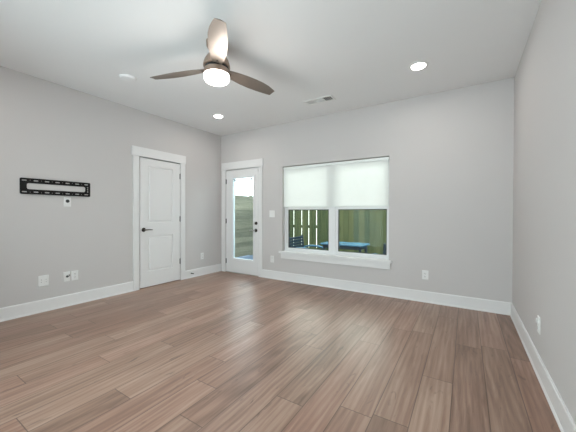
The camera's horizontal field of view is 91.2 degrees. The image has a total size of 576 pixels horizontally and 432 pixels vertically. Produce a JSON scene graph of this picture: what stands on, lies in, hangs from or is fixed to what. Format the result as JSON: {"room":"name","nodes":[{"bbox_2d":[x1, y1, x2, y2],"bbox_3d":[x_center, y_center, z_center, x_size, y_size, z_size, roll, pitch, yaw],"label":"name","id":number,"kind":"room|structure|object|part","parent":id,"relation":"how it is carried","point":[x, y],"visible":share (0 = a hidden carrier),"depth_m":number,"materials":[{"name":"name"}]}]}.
{"room":"empty living room","nodes":[
{"label":"empty living room","id":0,"kind":"room"},
{"bbox_2d":[0,66,220,307],"bbox_3d":[-2.659,-0.242,3.853,0.160,2.743,4.584,0,1,32],"label":"wall","id":1,"kind":"structure","parent":0,"point":[49,130],"depth_m":3.64,"materials":[{"name":"grey paint"}]},
{"bbox_2d":[38,275,48,286],"bbox_3d":[-2.892,0.767,3.339,0.008,0.128,0.098,0,1,32],"label":"double wall plate","id":2,"kind":"object","parent":1,"relation":"attached to","point":[43,280],"visible":1,"depth_m":3.34,"materials":[{"name":"white plastic"}]},
{"bbox_2d":[20,177,89,196],"bbox_3d":[-2.808,-0.343,3.445,0.022,0.182,0.700,0,1,32],"label":"wall bracket","id":3,"kind":"object","parent":1,"relation":"attached to","point":[23,184],"visible":1,"depth_m":3.39,"materials":[{"name":"black metal"}]},
{"bbox_2d":[63,271,69,281],"bbox_3d":[-2.757,0.759,3.524,0.039,0.122,0.072,0,1,32],"label":"plate","id":4,"kind":"object","parent":1,"relation":"attached to","point":[66,275],"visible":1,"depth_m":3.53,"materials":[{"name":"white plastic"}]},
{"bbox_2d":[64,197,70,206],"bbox_3d":[-2.760,-0.176,3.533,0.011,0.118,0.075,0,1,32],"label":"cable plate","id":5,"kind":"object","parent":1,"relation":"attached to","point":[67,200],"visible":1,"depth_m":3.53,"materials":[{"name":"white plastic"}]},
{"bbox_2d":[71,270,77,280],"bbox_3d":[-2.723,0.759,3.605,0.009,0.122,0.076,0,1,32],"label":"wall outlet","id":6,"kind":"object","parent":1,"relation":"attached to","point":[74,274],"visible":1,"depth_m":3.60,"materials":[{"name":"white plastic"}]},
{"bbox_2d":[0,264,221,321],"bbox_3d":[-2.586,1.057,3.816,0.020,0.146,4.584,0,1,32],"label":"baseboard","id":7,"kind":"structure","parent":1,"relation":"attached to","point":[30,308],"depth_m":3.59,"materials":[{"name":"white paint"}]},
{"bbox_2d":[131,145,185,290],"bbox_3d":[-2.067,0.035,4.607,0.100,2.180,0.950,0,1,32],"label":"door","id":8,"kind":"structure","parent":1,"relation":"in","point":[159,186],"depth_m":4.58,"materials":[{"name":"white paint"}]},
{"bbox_2d":[0,0,540,135],"bbox_3d":[-0.606,-1.672,2.549,5.005,0.150,4.904,0,1,32],"label":"ceiling","id":9,"kind":"structure","parent":0,"point":[359,53],"depth_m":2.69,"materials":[{"name":"white paint"}]},
{"bbox_2d":[119,74,136,82],"bbox_3d":[-1.861,-1.596,3.280,0.180,0.022,0.180,0,1,32],"label":"smoke detector","id":10,"kind":"object","parent":9,"relation":"attached to","point":[125,77],"visible":1,"depth_m":3.25,"materials":[{"name":"white paint"}]},
{"bbox_2d":[150,18,273,94],"bbox_3d":[-0.658,-1.414,2.715,1.210,0.369,1.175,0,1,32],"label":"ceiling fan","id":11,"kind":"object","parent":9,"relation":"hanging from","point":[216,70],"visible":1,"depth_m":2.52,"materials":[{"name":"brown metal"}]},
{"bbox_3d":[-1.039,-1.353,2.700,0.593,0.037,0.153,0,0,15],"label":"blade","id":12,"kind":"part","parent":11,"relation":"part of","materials":[{"name":"brown wood"}]},
{"bbox_3d":[-0.656,-1.263,2.599,0.230,0.069,0.230,0,1,32],"label":"lamp shade","id":13,"kind":"part","parent":11,"relation":"part of","materials":[{"name":"white glass"}]},
{"bbox_3d":[-0.552,-1.348,2.216,0.153,0.037,0.593,0,0,-15],"label":"blade","id":14,"kind":"part","parent":11,"relation":"part of","materials":[{"name":"brown wood"}]},
{"bbox_3d":[-0.377,-1.353,2.879,0.153,0.037,0.593,1,1,45],"label":"blade","id":15,"kind":"part","parent":11,"relation":"part of","materials":[{"name":"brown wood"}]},
{"bbox_2d":[212,114,223,117],"bbox_3d":[-1.126,-1.607,4.557,0.196,0.017,0.196,0,1,32],"label":"recessed light","id":16,"kind":"object","parent":9,"relation":"in","point":[213,115],"visible":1,"depth_m":4.53,"materials":[{"name":"white plastic"}]},
{"bbox_2d":[304,95,335,105],"bbox_3d":[0.437,-1.601,3.911,0.415,0.010,0.164,0,1,32],"label":"ceiling vent","id":17,"kind":"object","parent":9,"relation":"in","point":[329,97],"visible":1,"depth_m":3.90,"materials":[{"name":"white plastic"}]},
{"bbox_2d":[408,61,428,70],"bbox_3d":[1.385,-1.587,2.994,0.196,0.017,0.196,0,1,32],"label":"recessed light","id":18,"kind":"object","parent":9,"relation":"in","point":[418,65],"visible":1,"depth_m":2.98,"materials":[{"name":"white plastic"}]},
{"bbox_2d":[0,271,560,431],"bbox_3d":[-0.656,1.206,2.505,5.005,0.120,4.744,0,1,32],"label":"floor","id":19,"kind":"structure","parent":0,"point":[221,351],"depth_m":2.16,"materials":[{"name":"brown wood"}]},
{"bbox_2d":[221,77,513,302],"bbox_3d":[0.656,-0.179,4.568,5.005,2.863,0.160,0,1,32],"label":"wall","id":20,"kind":"structure","parent":0,"point":[450,153],"depth_m":3.74,"materials":[{"name":"grey paint"}]},
{"bbox_2d":[221,158,262,276],"bbox_3d":[-0.864,0.062,5.504,1.040,2.238,0.260,0,1,32],"label":"door","id":21,"kind":"structure","parent":20,"relation":"in","point":[247,168],"depth_m":5.49,"materials":[{"name":"white paint"}]},
{"bbox_3d":[-0.856,0.049,5.452,0.585,1.635,0.064,0,1,32],"label":"glazing frame","id":22,"kind":"part","parent":21,"relation":"part of","materials":[{"name":"white plastic"}]},
{"bbox_2d":[269,210,274,216],"bbox_3d":[-0.287,-0.040,5.063,0.118,0.122,0.010,0,1,32],"label":"light switch","id":23,"kind":"object","parent":20,"relation":"attached to","point":[271,212],"visible":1,"depth_m":5.06,"materials":[{"name":"white plastic"}]},
{"bbox_2d":[279,157,391,269],"bbox_3d":[0.689,-0.055,4.514,1.898,1.606,0.187,0,1,32],"label":"window","id":24,"kind":"structure","parent":20,"relation":"in","point":[332,255],"depth_m":4.50,"materials":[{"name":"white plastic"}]},
{"bbox_3d":[0.331,0.222,4.798,0.830,0.753,0.024,0,1,32],"label":"sash","id":25,"kind":"part","parent":24,"relation":"part of","materials":[{"name":"white plastic"}]},
{"bbox_2d":[283,157,388,206],"bbox_3d":[0.683,-0.497,4.497,1.782,0.697,0.042,0,1,32],"label":"cellular shade","id":26,"kind":"object","parent":24,"relation":"attached to","point":[364,182],"visible":0.99,"depth_m":4.41,"materials":[{"name":"fabric"}]},
{"bbox_3d":[0.680,-0.158,4.497,1.782,0.019,0.026,0,1,32],"label":"rail","id":27,"kind":"part","parent":26,"relation":"part of","materials":[{"name":"white plastic"}]},
{"bbox_3d":[1.112,0.229,4.305,0.806,0.753,0.024,0,1,32],"label":"sash","id":28,"kind":"part","parent":24,"relation":"part of","materials":[{"name":"white plastic"}]},
{"bbox_2d":[262,269,510,314],"bbox_3d":[1.054,1.064,4.218,3.622,0.146,0.020,0,1,32],"label":"baseboard","id":29,"kind":"structure","parent":20,"relation":"attached to","point":[492,306],"depth_m":3.90,"materials":[{"name":"white paint"}]},
{"bbox_2d":[422,270,427,279],"bbox_3d":[1.819,0.783,3.740,0.076,0.122,0.009,0,1,32],"label":"wall outlet","id":30,"kind":"object","parent":20,"relation":"attached to","point":[424,272],"visible":1,"depth_m":3.74,"materials":[{"name":"white plastic"}]},
{"bbox_2d":[512,0,575,423],"bbox_3d":[1.439,-0.210,1.269,0.160,2.743,4.584,0,1,32],"label":"wall","id":31,"kind":"structure","parent":0,"point":[544,168],"depth_m":1.84,"materials":[{"name":"grey paint"}]},
{"bbox_2d":[536,315,539,334],"bbox_3d":[1.831,0.796,2.069,0.018,0.122,0.076,0,1,32],"label":"wall outlet","id":32,"kind":"object","parent":31,"relation":"attached to","point":[538,317],"visible":1,"depth_m":2.06,"materials":[{"name":"white plastic"}]},
{"bbox_2d":[510,303,575,431],"bbox_3d":[1.354,1.088,1.319,0.020,0.146,4.564,0,1,32],"label":"baseboard","id":33,"kind":"structure","parent":31,"relation":"attached to","point":[565,422],"depth_m":1.84,"materials":[{"name":"white paint"}]},
{"label":"outside","id":34,"kind":"structure","parent":0,"visible":0},
{"bbox_2d":[236,255,252,259],"bbox_3d":[1.561,1.363,7.179,13.000,0.100,5.206,0,1,32],"label":"ground","id":35,"kind":"structure","parent":34,"point":[246,256],"depth_m":8.79,"materials":[{"name":"concrete"}]},
{"bbox_2d":[235,195,252,257],"bbox_3d":[-1.962,0.316,8.094,0.110,1.960,2.965,0,1,32],"label":"slatted fence","id":36,"kind":"object","parent":35,"relation":"on","point":[243,204],"visible":0.14,"depth_m":8.89,"materials":[{"name":"wood"}]},
{"bbox_2d":[290,235,325,249],"bbox_3d":[0.406,0.870,5.945,0.595,0.903,0.596,0,1,32],"label":"patio chair","id":37,"kind":"object","parent":35,"relation":"on","point":[292,240],"visible":0.21,"depth_m":6.09,"materials":[{"name":"blue plastic"}]},
{"bbox_3d":[0.197,0.654,6.075,0.078,0.410,0.524,0,1,32],"label":"backrest","id":38,"kind":"part","parent":37,"relation":"part of","materials":[{"name":"blue plastic"}]},
{"bbox_3d":[0.575,0.685,6.163,0.544,0.111,0.046,0,1,32],"label":"armrest","id":39,"kind":"part","parent":37,"relation":"part of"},
{"bbox_2d":[290,210,385,253],"bbox_3d":[2.296,0.365,7.272,7.830,1.900,0.148,0,1,32],"label":"wooden fence","id":40,"kind":"object","parent":35,"relation":"on","point":[357,226],"visible":0.07,"depth_m":7.63,"materials":[{"name":"green wood"}]},
{"bbox_2d":[320,242,369,252],"bbox_3d":[1.139,0.935,5.660,0.860,0.780,0.500,0,1,32],"label":"patio table","id":41,"kind":"object","parent":35,"relation":"on","point":[342,245],"visible":0.55,"depth_m":5.45,"materials":[{"name":"blue plastic"}]},
{"bbox_2d":[372,243,385,254],"bbox_3d":[1.792,0.883,4.813,0.596,0.903,0.595,0,0,-5],"label":"patio chair","id":42,"kind":"object","parent":35,"relation":"on","point":[384,244],"visible":0.06,"depth_m":4.51,"materials":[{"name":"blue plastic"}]}
]}

